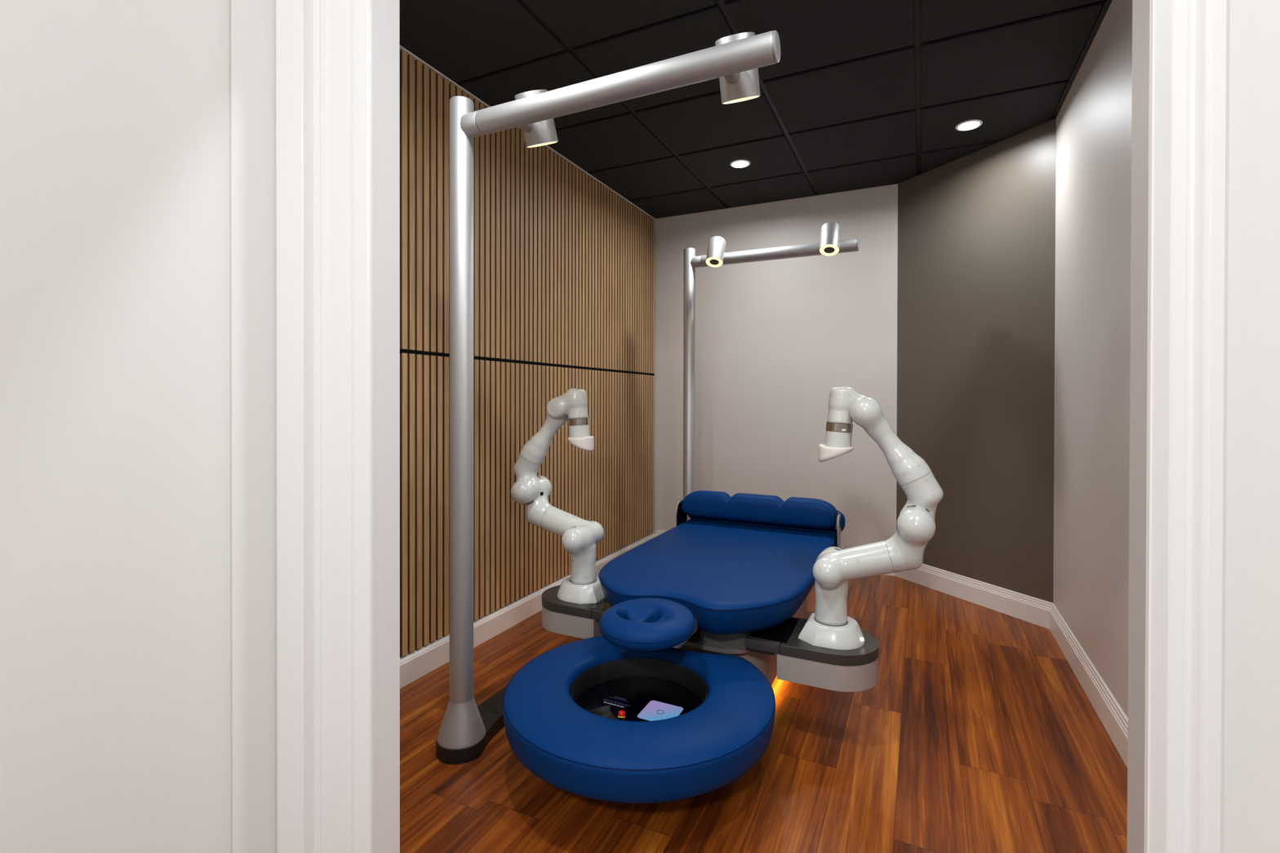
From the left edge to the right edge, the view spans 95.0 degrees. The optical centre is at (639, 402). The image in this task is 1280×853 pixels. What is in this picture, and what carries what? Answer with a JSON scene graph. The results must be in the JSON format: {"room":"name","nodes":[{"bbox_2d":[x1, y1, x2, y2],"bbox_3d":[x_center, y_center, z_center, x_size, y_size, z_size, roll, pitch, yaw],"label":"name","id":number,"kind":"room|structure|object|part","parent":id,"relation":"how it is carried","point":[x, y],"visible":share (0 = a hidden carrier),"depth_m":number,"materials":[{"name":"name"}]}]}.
{"room":"hallway","nodes":[
{"label":"hallway","id":0,"kind":"room"},
{"bbox_2d":[0,0,276,852],"bbox_3d":[-1.181,-0.137,0.516,0.132,2.603,1.710,0,0,26],"label":"wall","id":1,"kind":"structure","parent":0,"point":[138,384],"depth_m":1.01,"materials":[{"name":"white paint"}]},
{"bbox_2d":[275,0,376,852],"bbox_3d":[-0.644,0.087,1.193,0.273,2.150,0.027,0,0,26],"label":"trim","id":2,"kind":"structure","parent":1,"relation":"attached to","point":[326,50],"depth_m":1.19,"materials":[{"name":"white paint"}]},
{"bbox_2d":[376,0,399,852],"bbox_3d":[0.029,0.120,0.917,1.189,2.090,0.058,0,0,26],"label":"trim","id":3,"kind":"structure","parent":1,"relation":"attached to","point":[388,303],"depth_m":1.17,"materials":[{"name":"white paint"}]},
{"bbox_2d":[399,0,1112,218],"bbox_3d":[0.515,-1.470,2.584,2.540,0.053,3.383,0,0,26],"label":"ceiling","id":4,"kind":"structure","parent":0,"point":[860,94],"depth_m":2.60,"materials":[{"name":"black tile"}]},
{"bbox_2d":[729,159,750,168],"bbox_3d":[0.607,-1.445,3.555,0.124,0.005,0.124,0,0,26],"label":"recessed light","id":5,"kind":"object","parent":4,"relation":"in","point":[740,163],"visible":1,"depth_m":3.55,"materials":[{"name":"white paint"}]},
{"bbox_2d":[955,119,982,130],"bbox_3d":[1.711,-1.441,3.051,0.124,0.005,0.124,0,0,26],"label":"recessed light","id":6,"kind":"object","parent":4,"relation":"in","point":[968,125],"visible":1,"depth_m":3.04,"materials":[{"name":"white paint"}]},
{"bbox_2d":[400,574,1127,852],"bbox_3d":[0.505,1.192,1.676,3.530,0.060,5.250,0,0,26],"label":"floor","id":7,"kind":"structure","parent":0,"point":[975,732],"depth_m":1.85,"materials":[{"name":"brown wood"}]},
{"bbox_2d":[435,30,780,764],"bbox_3d":[-0.022,0.062,2.025,1.126,2.194,0.791,0,0,26],"label":"lamp stand","id":8,"kind":"object","parent":7,"relation":"on","point":[466,729],"visible":0.96,"depth_m":1.91,"materials":[{"name":"silver metal"}]},
{"bbox_2d":[502,490,879,804],"bbox_3d":[0.266,0.832,2.438,1.366,0.650,2.090,0,0,26],"label":"massage table","id":9,"kind":"object","parent":7,"relation":"on","point":[697,622],"visible":1,"depth_m":1.99,"materials":[{"name":"blue leather"}]},
{"bbox_2d":[511,388,605,604],"bbox_3d":[-0.357,0.384,2.582,0.456,0.891,0.256,0,0,26],"label":"robot arm","id":10,"kind":"object","parent":9,"relation":"on","point":[580,536],"visible":1,"depth_m":2.52,"materials":[{"name":"grey plastic"}]},
{"bbox_3d":[-0.356,0.483,2.618,0.380,0.290,0.192,0,0,26],"label":"arm","id":11,"kind":"part","parent":10,"relation":"part of","materials":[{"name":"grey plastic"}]},
{"bbox_2d":[542,585,611,639],"bbox_3d":[-0.217,0.891,2.514,0.431,0.122,0.285,0,0,26],"label":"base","id":12,"kind":"object","parent":9,"relation":"on","point":[559,616],"depth_m":2.40,"materials":[{"name":"grey plastic"}]},
{"bbox_2d":[502,635,775,804],"bbox_3d":[-0.019,0.948,1.846,0.852,0.123,0.777,0,0,26],"label":"cushion","id":13,"kind":"object","parent":9,"relation":"on","point":[591,717],"depth_m":1.66,"materials":[{"name":"blue leather"}]},
{"bbox_3d":[0.400,0.902,2.718,0.544,0.016,1.140,0,0,26],"label":"deck plate","id":14,"kind":"part","parent":9,"relation":"part of","materials":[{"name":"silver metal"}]},
{"bbox_3d":[0.404,0.745,2.725,0.849,0.122,1.447,0,0,26],"label":"mattress","id":15,"kind":"part","parent":9,"relation":"part of","materials":[{"name":"blue leather"}]},
{"bbox_3d":[0.327,0.867,2.179,0.241,0.060,0.075,0,0,26],"label":"rail","id":16,"kind":"part","parent":9,"relation":"part of","materials":[{"name":"grey plastic"}]},
{"bbox_2d":[744,617,879,692],"bbox_3d":[0.626,0.895,2.109,0.431,0.122,0.285,0,0,26],"label":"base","id":17,"kind":"object","parent":9,"relation":"on","point":[798,661],"depth_m":1.99,"materials":[{"name":"grey plastic"}]},
{"bbox_2d":[798,386,943,649],"bbox_3d":[0.791,0.390,2.026,0.456,0.891,0.256,0,0,26],"label":"robot arm","id":18,"kind":"object","parent":9,"relation":"on","point":[830,627],"visible":1,"depth_m":1.97,"materials":[{"name":"grey plastic"}]},
{"bbox_3d":[0.790,0.488,1.991,0.380,0.290,0.192,0,0,26],"label":"arm","id":19,"kind":"part","parent":18,"relation":"part of","materials":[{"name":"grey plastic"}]},
{"bbox_2d":[683,222,858,520],"bbox_3d":[0.622,0.061,3.367,1.126,2.183,0.791,0,0,26],"label":"lamp stand","id":20,"kind":"object","parent":7,"relation":"on","point":[830,244],"visible":0.83,"depth_m":3.82,"materials":[{"name":"silver metal"}]},
{"bbox_2d":[653,183,897,549],"bbox_3d":[0.952,-0.213,4.312,1.843,2.723,0.100,0,0,26],"label":"wall","id":21,"kind":"structure","parent":0,"point":[774,338],"depth_m":4.23,"materials":[{"name":"grey paint"}]},
{"bbox_2d":[655,529,895,576],"bbox_3d":[0.914,1.082,4.271,1.744,0.134,0.016,0,0,26],"label":"baseboard","id":22,"kind":"structure","parent":21,"relation":"attached to","point":[659,532],"depth_m":4.63,"materials":[{"name":"white paint"}]},
{"bbox_2d":[896,118,1056,603],"bbox_3d":[1.954,-0.207,3.459,0.100,2.723,0.995,0,0,-24],"label":"wall","id":23,"kind":"structure","parent":0,"point":[976,260],"depth_m":3.32,"materials":[{"name":"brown paint"}]},
{"bbox_2d":[895,563,1052,629],"bbox_3d":[1.899,1.088,3.443,0.016,0.134,0.994,0,0,-24],"label":"baseboard","id":24,"kind":"structure","parent":23,"relation":"attached to","point":[1024,607],"depth_m":3.32,"materials":[{"name":"white paint"}]},
{"bbox_2d":[1053,0,1132,718],"bbox_3d":[1.569,-0.198,1.742,0.100,2.723,2.767,0,0,26],"label":"wall","id":25,"kind":"structure","parent":0,"point":[1093,144],"depth_m":2.26,"materials":[{"name":"grey paint"}]},
{"bbox_2d":[1049,603,1128,768],"bbox_3d":[1.508,1.097,1.762,0.016,0.134,2.734,0,0,26],"label":"baseboard","id":26,"kind":"structure","parent":25,"relation":"attached to","point":[1111,715],"depth_m":2.24,"materials":[{"name":"white paint"}]},
{"bbox_2d":[1223,0,1279,852],"bbox_3d":[0.124,-0.196,0.870,3.530,2.723,0.057,0,0,26],"label":"wall","id":27,"kind":"structure","parent":0,"point":[1251,823],"depth_m":0.60,"materials":[{"name":"white paint"}]},
{"bbox_2d":[1126,0,1152,852],"bbox_3d":[0.563,0.125,0.661,0.004,2.086,0.058,0,0,26],"label":"trim","id":28,"kind":"structure","parent":27,"relation":"attached to","point":[1142,10],"depth_m":0.66,"materials":[{"name":"grey paint"}]},
{"bbox_2d":[1146,0,1230,852],"bbox_3d":[0.570,0.093,0.608,0.058,2.150,0.031,0,0,26],"label":"trim","id":29,"kind":"structure","parent":27,"relation":"attached to","point":[1190,62],"depth_m":0.60,"materials":[{"name":"white paint"}]},
{"bbox_3d":[-0.656,-0.210,3.207,0.100,2.723,3.483,0,0,26],"label":"wall","id":30,"kind":"structure","parent":0,"visible":0},
{"bbox_2d":[399,47,653,373],"bbox_3d":[-0.620,-0.829,3.132,0.024,1.216,3.375,0,0,26],"label":"panel","id":31,"kind":"object","parent":30,"relation":"attached to","point":[563,264],"visible":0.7,"depth_m":3.10,"materials":[{"name":"brown wood"}]},
{"bbox_2d":[400,352,653,656],"bbox_3d":[-0.622,0.415,3.139,0.024,1.240,3.375,0,0,26],"label":"panel","id":32,"kind":"object","parent":30,"relation":"attached to","point":[611,485],"visible":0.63,"depth_m":2.96,"materials":[{"name":"brown wood"}]},
{"bbox_2d":[400,348,654,375],"bbox_3d":[-0.624,-0.213,3.132,0.021,0.015,3.367,0,0,26],"label":"trim","id":33,"kind":"structure","parent":30,"relation":"attached to","point":[405,351],"depth_m":3.09,"materials":[{"name":"black metal"}]},
{"bbox_2d":[399,44,655,220],"bbox_3d":[-0.616,-1.443,3.132,0.025,0.008,3.372,0,0,26],"label":"trim","id":34,"kind":"structure","parent":30,"relation":"attached to","point":[400,46],"depth_m":2.80,"materials":[{"name":"black paint"}]},
{"bbox_2d":[400,532,656,688],"bbox_3d":[-0.617,1.096,3.140,0.038,0.112,3.379,0,0,26],"label":"baseboard","id":35,"kind":"structure","parent":30,"relation":"attached to","point":[415,664],"depth_m":2.85,"materials":[{"name":"white paint"}]}
]}

